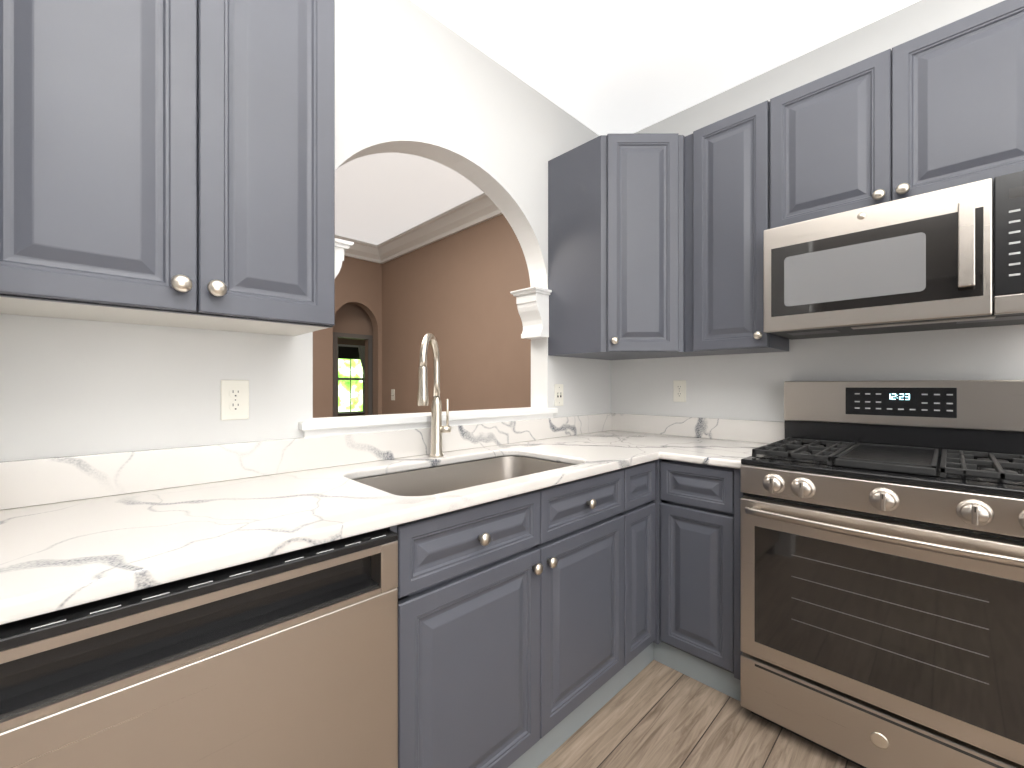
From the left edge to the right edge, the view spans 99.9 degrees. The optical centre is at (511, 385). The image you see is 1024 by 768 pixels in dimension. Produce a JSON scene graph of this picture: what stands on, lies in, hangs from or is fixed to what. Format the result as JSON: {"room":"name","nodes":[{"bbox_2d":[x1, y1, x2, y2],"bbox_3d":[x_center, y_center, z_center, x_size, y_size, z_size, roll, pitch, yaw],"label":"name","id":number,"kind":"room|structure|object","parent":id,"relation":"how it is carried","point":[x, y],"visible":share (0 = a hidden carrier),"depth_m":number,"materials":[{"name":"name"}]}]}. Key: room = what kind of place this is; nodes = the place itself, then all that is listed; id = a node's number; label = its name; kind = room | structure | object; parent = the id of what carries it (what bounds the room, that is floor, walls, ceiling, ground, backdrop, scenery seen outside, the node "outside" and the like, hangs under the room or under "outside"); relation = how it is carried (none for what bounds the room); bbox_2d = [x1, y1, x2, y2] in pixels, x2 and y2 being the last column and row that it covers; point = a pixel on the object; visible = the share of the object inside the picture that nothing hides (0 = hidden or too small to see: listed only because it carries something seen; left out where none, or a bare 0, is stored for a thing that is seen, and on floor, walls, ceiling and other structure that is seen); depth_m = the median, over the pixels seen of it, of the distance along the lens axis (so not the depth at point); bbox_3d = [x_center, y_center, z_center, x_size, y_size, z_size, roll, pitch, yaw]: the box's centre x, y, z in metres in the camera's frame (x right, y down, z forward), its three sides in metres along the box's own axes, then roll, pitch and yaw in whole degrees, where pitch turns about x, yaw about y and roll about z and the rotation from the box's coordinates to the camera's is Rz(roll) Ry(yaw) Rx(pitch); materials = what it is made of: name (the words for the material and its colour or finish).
{"room":"kitchen","nodes":[
{"label":"kitchen","id":0,"kind":"room"},
{"bbox_2d":[0,0,610,461],"bbox_3d":[-1.917,-0.166,0.281,7.000,2.700,0.120,0,0,-45],"label":"wall","id":1,"kind":"structure","parent":0,"point":[412,78],"depth_m":1.49,"materials":[{"name":"paint"}]},
{"bbox_2d":[0,0,334,335],"bbox_3d":[-0.804,-0.673,1.036,0.640,1.026,0.362,0,0,-45],"label":"upper cabinet","id":2,"kind":"object","parent":1,"relation":"attached to","point":[169,163],"visible":1,"depth_m":0.92,"materials":[{"name":"paint"}]},
{"bbox_2d":[221,380,248,419],"bbox_3d":[-0.818,0.041,1.272,0.072,0.118,0.008,0,0,-45],"label":"electrical outlet","id":3,"kind":"object","parent":1,"relation":"attached to","point":[234,399],"visible":1,"depth_m":1.27,"materials":[{"name":"white plastic"}]},
{"bbox_2d":[335,238,353,277],"bbox_3d":[-0.660,-0.378,1.519,0.128,0.245,0.180,0,0,-45],"label":"trim","id":4,"kind":"structure","parent":1,"relation":"attached to","point":[341,246],"depth_m":1.48,"materials":[{"name":"paint"}]},
{"bbox_2d":[298,407,557,437],"bbox_3d":[-0.278,0.143,1.891,1.283,0.052,0.185,0,0,-45],"label":"trim","id":5,"kind":"structure","parent":1,"relation":"attached to","point":[327,426],"depth_m":1.66,"materials":[{"name":"paint"}]},
{"bbox_2d":[510,286,551,338],"bbox_3d":[0.099,-0.378,2.266,0.128,0.245,0.180,0,0,-45],"label":"trim","id":6,"kind":"structure","parent":1,"relation":"attached to","point":[532,303],"depth_m":2.24,"materials":[{"name":"paint"}]},
{"bbox_2d":[554,384,562,405],"bbox_3d":[0.258,0.049,2.326,0.072,0.118,0.015,0,0,-45],"label":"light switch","id":7,"kind":"object","parent":1,"relation":"attached to","point":[558,394],"visible":1,"depth_m":2.32,"materials":[{"name":"white plastic"}]},
{"bbox_2d":[313,256,381,417],"bbox_3d":[-3.986,-0.166,2.383,7.000,2.700,0.120,0,0,-45],"label":"wall","id":8,"kind":"structure","parent":0,"point":[358,282],"depth_m":4.55,"materials":[{"name":"brown paint"}]},
{"bbox_2d":[335,235,385,263],"bbox_3d":[-3.902,-1.437,2.298,7.000,0.158,0.119,0,0,-45],"label":"crown molding","id":9,"kind":"structure","parent":8,"relation":"attached to","point":[361,250],"depth_m":4.56,"materials":[{"name":"paint"}]},
{"bbox_2d":[338,338,364,416],"bbox_3d":[-2.782,-0.166,7.147,4.600,2.700,0.120,0,0,-45],"label":"wall","id":10,"kind":"structure","parent":0,"point":[345,341],"depth_m":7.16,"materials":[{"name":"brown paint"}]},
{"bbox_2d":[338,344,364,413],"bbox_3d":[-2.680,-0.111,7.139,0.485,1.140,0.033,0,0,-45],"label":"window","id":11,"kind":"structure","parent":10,"relation":"in","point":[351,387],"depth_m":7.13,"materials":[{"name":"black"}]},
{"bbox_2d":[358,345,364,374],"bbox_3d":[-2.495,-0.366,7.247,0.200,0.620,0.022,0,0,-45],"label":"window curtain","id":12,"kind":"object","parent":11,"relation":"hanging from","point":[362,352],"visible":0.38,"depth_m":7.24,"materials":[{"name":"black fabric"}]},
{"bbox_2d":[333,303,372,416],"bbox_3d":[-1.144,-0.166,5.483,4.600,2.700,0.310,0,0,-45],"label":"wall","id":13,"kind":"structure","parent":0,"point":[352,321],"depth_m":4.94,"materials":[{"name":"brown paint"}]},
{"bbox_2d":[335,0,919,244],"bbox_3d":[-1.151,-1.541,2.354,11.000,0.050,14.000,0,0,-45],"label":"ceiling","id":14,"kind":"structure","parent":0,"point":[602,67],"depth_m":1.97,"materials":[{"name":"white paint"}]},
{"bbox_2d":[537,660,861,767],"bbox_3d":[-1.151,1.209,2.354,11.000,0.050,14.000,0,0,-45],"label":"floor","id":15,"kind":"structure","parent":0,"point":[654,714],"depth_m":1.45,"materials":[{"name":"wood"}]},
{"bbox_2d":[0,528,397,767],"bbox_3d":[-0.676,0.750,0.936,0.597,0.868,0.627,0,0,-45],"label":"dishwasher","id":16,"kind":"object","parent":15,"relation":"on","point":[288,660],"visible":0.85,"depth_m":0.71,"materials":[{"name":"grey metal"}]},
{"bbox_2d":[387,519,422,767],"bbox_3d":[-0.693,0.745,0.964,0.701,0.880,0.618,0,0,-45],"label":"base cabinet","id":17,"kind":"object","parent":15,"relation":"on","point":[410,534],"depth_m":0.99,"materials":[{"name":"paint"}]},
{"bbox_2d":[535,464,638,670],"bbox_3d":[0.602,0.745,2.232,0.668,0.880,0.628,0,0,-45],"label":"base cabinet","id":18,"kind":"object","parent":15,"relation":"on","point":[587,529],"depth_m":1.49,"materials":[{"name":"paint"}]},
{"bbox_2d":[639,459,743,701],"bbox_3d":[0.921,0.745,1.908,0.668,0.880,0.373,0,0,-45],"label":"base cabinet","id":19,"kind":"object","parent":15,"relation":"on","point":[689,513],"depth_m":1.72,"materials":[{"name":"paint"}]},
{"bbox_2d":[0,333,784,624],"bbox_3d":[0.066,0.154,1.475,2.498,0.696,0.959,0,0,-45],"label":"countertop","id":20,"kind":"structure","parent":19,"relation":"on","point":[78,530],"depth_m":1.09,"materials":[{"name":"stone"}]},
{"bbox_2d":[417,333,451,457],"bbox_3d":[-0.294,0.040,1.597,0.207,0.468,0.171,0,0,-45],"label":"faucet","id":21,"kind":"object","parent":20,"relation":"on","point":[437,429],"depth_m":1.66,"materials":[{"name":"silver metal"}]},
{"bbox_2d":[740,380,1023,767],"bbox_3d":[1.289,0.582,1.469,0.756,1.205,0.759,0,0,-45],"label":"range","id":22,"kind":"object","parent":15,"relation":"on","point":[881,574],"visible":1,"depth_m":1.30,"materials":[{"name":"silver metal"}]},
{"bbox_2d":[382,0,1023,421],"bbox_3d":[1.690,-0.166,1.692,0.120,2.700,9.070,0,0,-45],"label":"wall","id":23,"kind":"structure","parent":0,"point":[454,296],"depth_m":2.41,"materials":[{"name":"paint"}]},
{"bbox_2d":[391,389,394,399],"bbox_3d":[-1.281,0.094,4.612,0.015,0.118,0.072,0,0,-45],"label":"light switch","id":24,"kind":"object","parent":23,"relation":"attached to","point":[392,394],"visible":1,"depth_m":4.60,"materials":[{"name":"white plastic"}]},
{"bbox_2d":[377,193,501,261],"bbox_3d":[-0.455,-1.437,3.702,0.119,0.158,2.700,0,0,-45],"label":"crown molding","id":25,"kind":"structure","parent":23,"relation":"attached to","point":[479,209],"depth_m":3.88,"materials":[{"name":"paint"}]},
{"bbox_2d":[548,133,687,359],"bbox_3d":[0.616,-0.674,2.266,0.602,1.025,0.602,0,0,-45],"label":"upper cabinet","id":26,"kind":"object","parent":23,"relation":"attached to","point":[655,245],"depth_m":2.02,"materials":[{"name":"paint"}]},
{"bbox_2d":[673,380,685,401],"bbox_3d":[0.926,0.028,2.376,0.008,0.118,0.072,0,0,-45],"label":"electrical outlet","id":27,"kind":"object","parent":23,"relation":"attached to","point":[679,390],"visible":1,"depth_m":2.37,"materials":[{"name":"white plastic"}]},
{"bbox_2d":[684,99,788,355],"bbox_3d":[1.051,-0.674,2.019,0.328,1.025,0.357,0,0,-45],"label":"upper cabinet","id":28,"kind":"object","parent":23,"relation":"attached to","point":[728,160],"depth_m":1.90,"materials":[{"name":"paint"}]},
{"bbox_2d":[772,0,1023,227],"bbox_3d":[1.443,-0.907,1.621,0.328,0.558,0.758,0,0,-45],"label":"upper cabinet","id":29,"kind":"object","parent":23,"relation":"attached to","point":[942,108],"depth_m":1.47,"materials":[{"name":"paint"}]},
{"bbox_2d":[764,171,1023,339],"bbox_3d":[1.400,-0.416,1.577,0.449,0.411,0.758,0,0,-45],"label":"microwave","id":30,"kind":"object","parent":29,"relation":"attached to","point":[948,258],"visible":1,"depth_m":1.43,"materials":[{"name":"grey metal"}]}
]}

